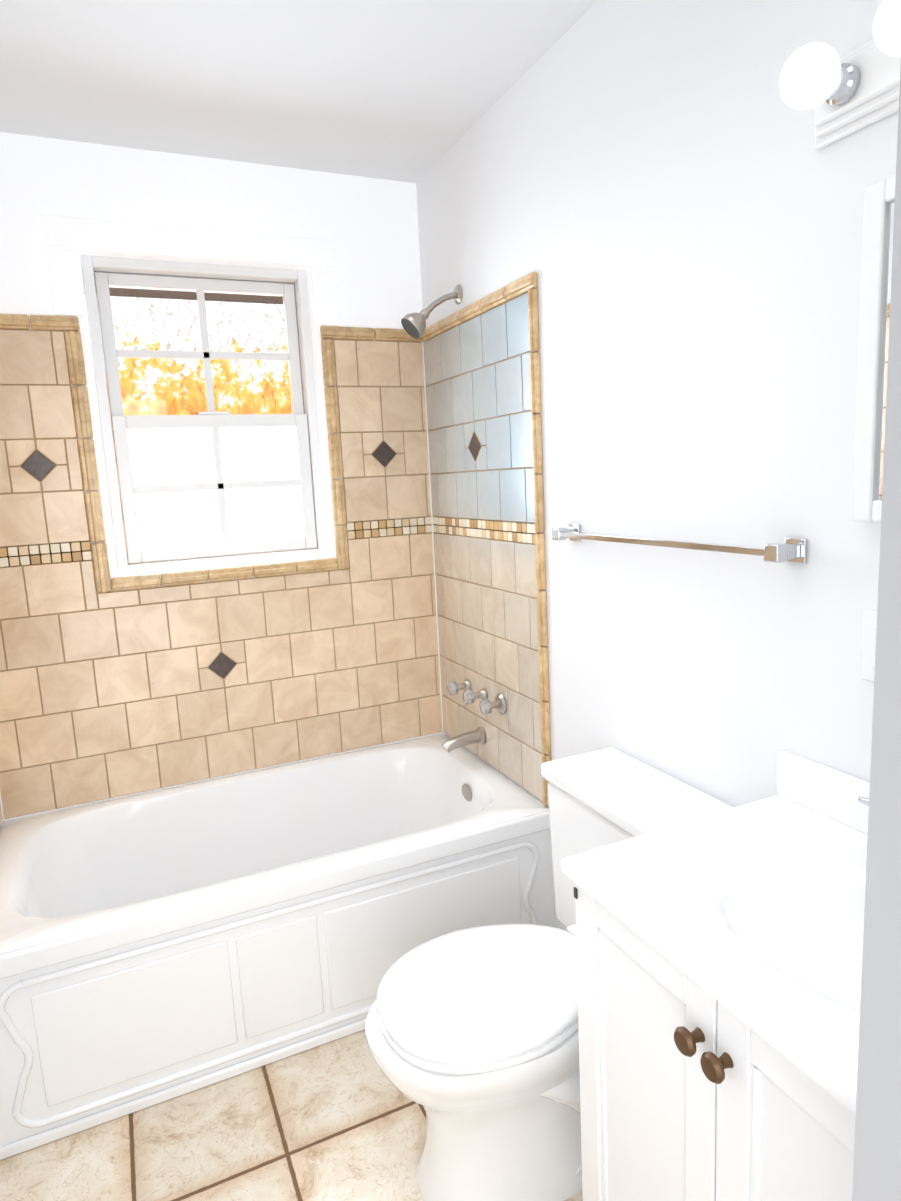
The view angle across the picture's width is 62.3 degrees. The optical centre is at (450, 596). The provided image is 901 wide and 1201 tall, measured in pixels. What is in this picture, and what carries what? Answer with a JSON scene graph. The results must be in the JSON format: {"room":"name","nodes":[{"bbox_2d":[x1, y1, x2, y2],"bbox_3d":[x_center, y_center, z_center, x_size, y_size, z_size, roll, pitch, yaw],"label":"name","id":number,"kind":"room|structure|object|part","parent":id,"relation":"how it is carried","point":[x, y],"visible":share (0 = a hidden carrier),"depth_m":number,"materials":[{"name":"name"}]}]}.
{"room":"bathroom","nodes":[
{"label":"bathroom","id":0,"kind":"room"},
{"bbox_2d":[0,1030,582,1200],"bbox_3d":[0.035,1.337,1.141,1.798,0.050,3.765,-7,10,-24],"label":"floor","id":1,"kind":"structure","parent":0,"point":[342,1119],"depth_m":1.70,"materials":[{"name":"tile"}]},
{"bbox_2d":[0,733,555,1159],"bbox_3d":[-0.532,0.905,2.302,1.512,0.491,0.808,-7,10,-24],"label":"bathtub","id":2,"kind":"object","parent":1,"relation":"on","point":[160,946],"visible":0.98,"depth_m":1.99,"materials":[{"name":"white ceramic"}]},
{"bbox_2d":[365,747,733,1200],"bbox_3d":[0.185,0.832,1.599,0.754,0.786,0.463,-7,10,-24],"label":"toilet","id":3,"kind":"object","parent":1,"relation":"on","point":[472,1037],"visible":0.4,"depth_m":1.50,"materials":[{"name":"white ceramic"}]},
{"bbox_2d":[561,750,869,1200],"bbox_3d":[0.549,0.781,1.066,0.518,1.020,0.658,-7,10,-24],"label":"bathroom vanity","id":4,"kind":"object","parent":1,"relation":"on","point":[719,965],"visible":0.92,"depth_m":1.05,"materials":[{"name":"white paint"}]},
{"bbox_3d":[0.316,0.569,0.933,0.033,0.035,0.083,-7,10,-24],"label":"knob","id":5,"kind":"part","parent":4,"relation":"part of","materials":[{"name":"brown metal"}]},
{"bbox_2d":[0,0,597,182],"bbox_3d":[-0.088,-1.178,0.738,1.798,0.050,3.765,-7,10,-24],"label":"ceiling","id":6,"kind":"structure","parent":0,"point":[412,91],"depth_m":1.88,"materials":[{"name":"white paint"}]},
{"bbox_2d":[0,0,900,1200],"bbox_3d":[-0.026,0.079,0.939,1.798,2.500,3.765,-7,10,-24],"label":"wall","id":7,"kind":"structure","parent":0,"point":[663,198],"depth_m":1.56,"materials":[{"name":"white paint"}]},
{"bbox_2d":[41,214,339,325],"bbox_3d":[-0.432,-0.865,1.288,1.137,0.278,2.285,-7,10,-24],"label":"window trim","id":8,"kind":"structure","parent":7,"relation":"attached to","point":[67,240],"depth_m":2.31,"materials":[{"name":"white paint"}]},
{"bbox_2d":[81,255,327,574],"bbox_3d":[-0.799,-0.596,2.513,0.693,0.978,0.090,-7,10,-24],"label":"window","id":9,"kind":"structure","parent":7,"relation":"in","point":[211,487],"depth_m":2.50,"materials":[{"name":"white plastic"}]},
{"bbox_2d":[0,272,550,826],"bbox_3d":[-0.585,-0.086,2.152,1.518,1.512,0.794,-7,10,-24],"label":"tiled wall","id":10,"kind":"structure","parent":7,"relation":"attached to","point":[408,606],"depth_m":2.46,"materials":[{"name":"beige tile"}]},
{"bbox_3d":[0.028,0.320,2.640,0.075,0.052,0.052,-7,10,-24],"label":"valve handle","id":11,"kind":"part","parent":10,"relation":"part of","materials":[{"name":"silver metal"}]},
{"bbox_2d":[442,727,484,752],"bbox_3d":[0.040,0.493,2.566,0.149,0.066,0.060,-7,10,-24],"label":"tub spout","id":12,"kind":"object","parent":10,"relation":"attached to","point":[477,735],"visible":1,"depth_m":2.56,"materials":[{"name":"silver metal"}]},
{"bbox_3d":[0.081,0.336,2.525,0.075,0.052,0.052,-7,10,-24],"label":"valve handle","id":13,"kind":"part","parent":10,"relation":"part of","materials":[{"name":"silver metal"}]},
{"bbox_3d":[0.133,0.351,2.412,0.075,0.068,0.068,-7,10,-24],"label":"valve handle","id":14,"kind":"part","parent":10,"relation":"part of","materials":[{"name":"silver metal"}]},
{"bbox_2d":[401,285,462,338],"bbox_3d":[-0.062,-0.913,2.382,0.201,0.171,0.082,-7,10,-24],"label":"shower head","id":15,"kind":"object","parent":7,"relation":"attached to","point":[414,324],"visible":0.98,"depth_m":2.37},
{"bbox_2d":[552,524,806,563],"bbox_3d":[0.443,-0.123,1.627,0.065,0.044,0.739,-7,10,-24],"label":"towel rail","id":16,"kind":"object","parent":7,"relation":"attached to","point":[792,550],"visible":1,"depth_m":1.43,"materials":[{"name":"silver metal"}]},
{"bbox_2d":[779,0,900,148],"bbox_3d":[0.650,-0.731,0.889,0.150,0.116,0.613,-7,10,-24],"label":"sconce","id":17,"kind":"object","parent":7,"relation":"attached to","point":[854,90],"visible":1,"depth_m":1.07,"materials":[{"name":"white glass"}]},
{"bbox_2d":[861,610,876,681],"bbox_3d":[0.692,0.083,1.193,0.008,0.116,0.072,-7,10,-24],"label":"electrical outlet plate","id":18,"kind":"object","parent":7,"relation":"attached to","point":[869,644],"visible":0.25,"depth_m":1.21,"materials":[{"name":"white plastic"}]},
{"bbox_2d":[852,174,895,521],"bbox_3d":[0.726,-0.344,0.977,0.026,0.500,0.407,-7,10,-24],"label":"upper cabinet","id":19,"kind":"object","parent":7,"relation":"attached to","point":[877,246],"visible":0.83,"depth_m":1.13,"materials":[{"name":"white wood"}]},
{"label":"outside","id":20,"kind":"structure","parent":0,"visible":0},
{"bbox_2d":[81,264,291,566],"bbox_3d":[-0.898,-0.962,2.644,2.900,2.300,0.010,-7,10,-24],"label":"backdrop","id":21,"kind":"structure","parent":20,"point":[144,302],"depth_m":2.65,"materials":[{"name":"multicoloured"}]}
]}

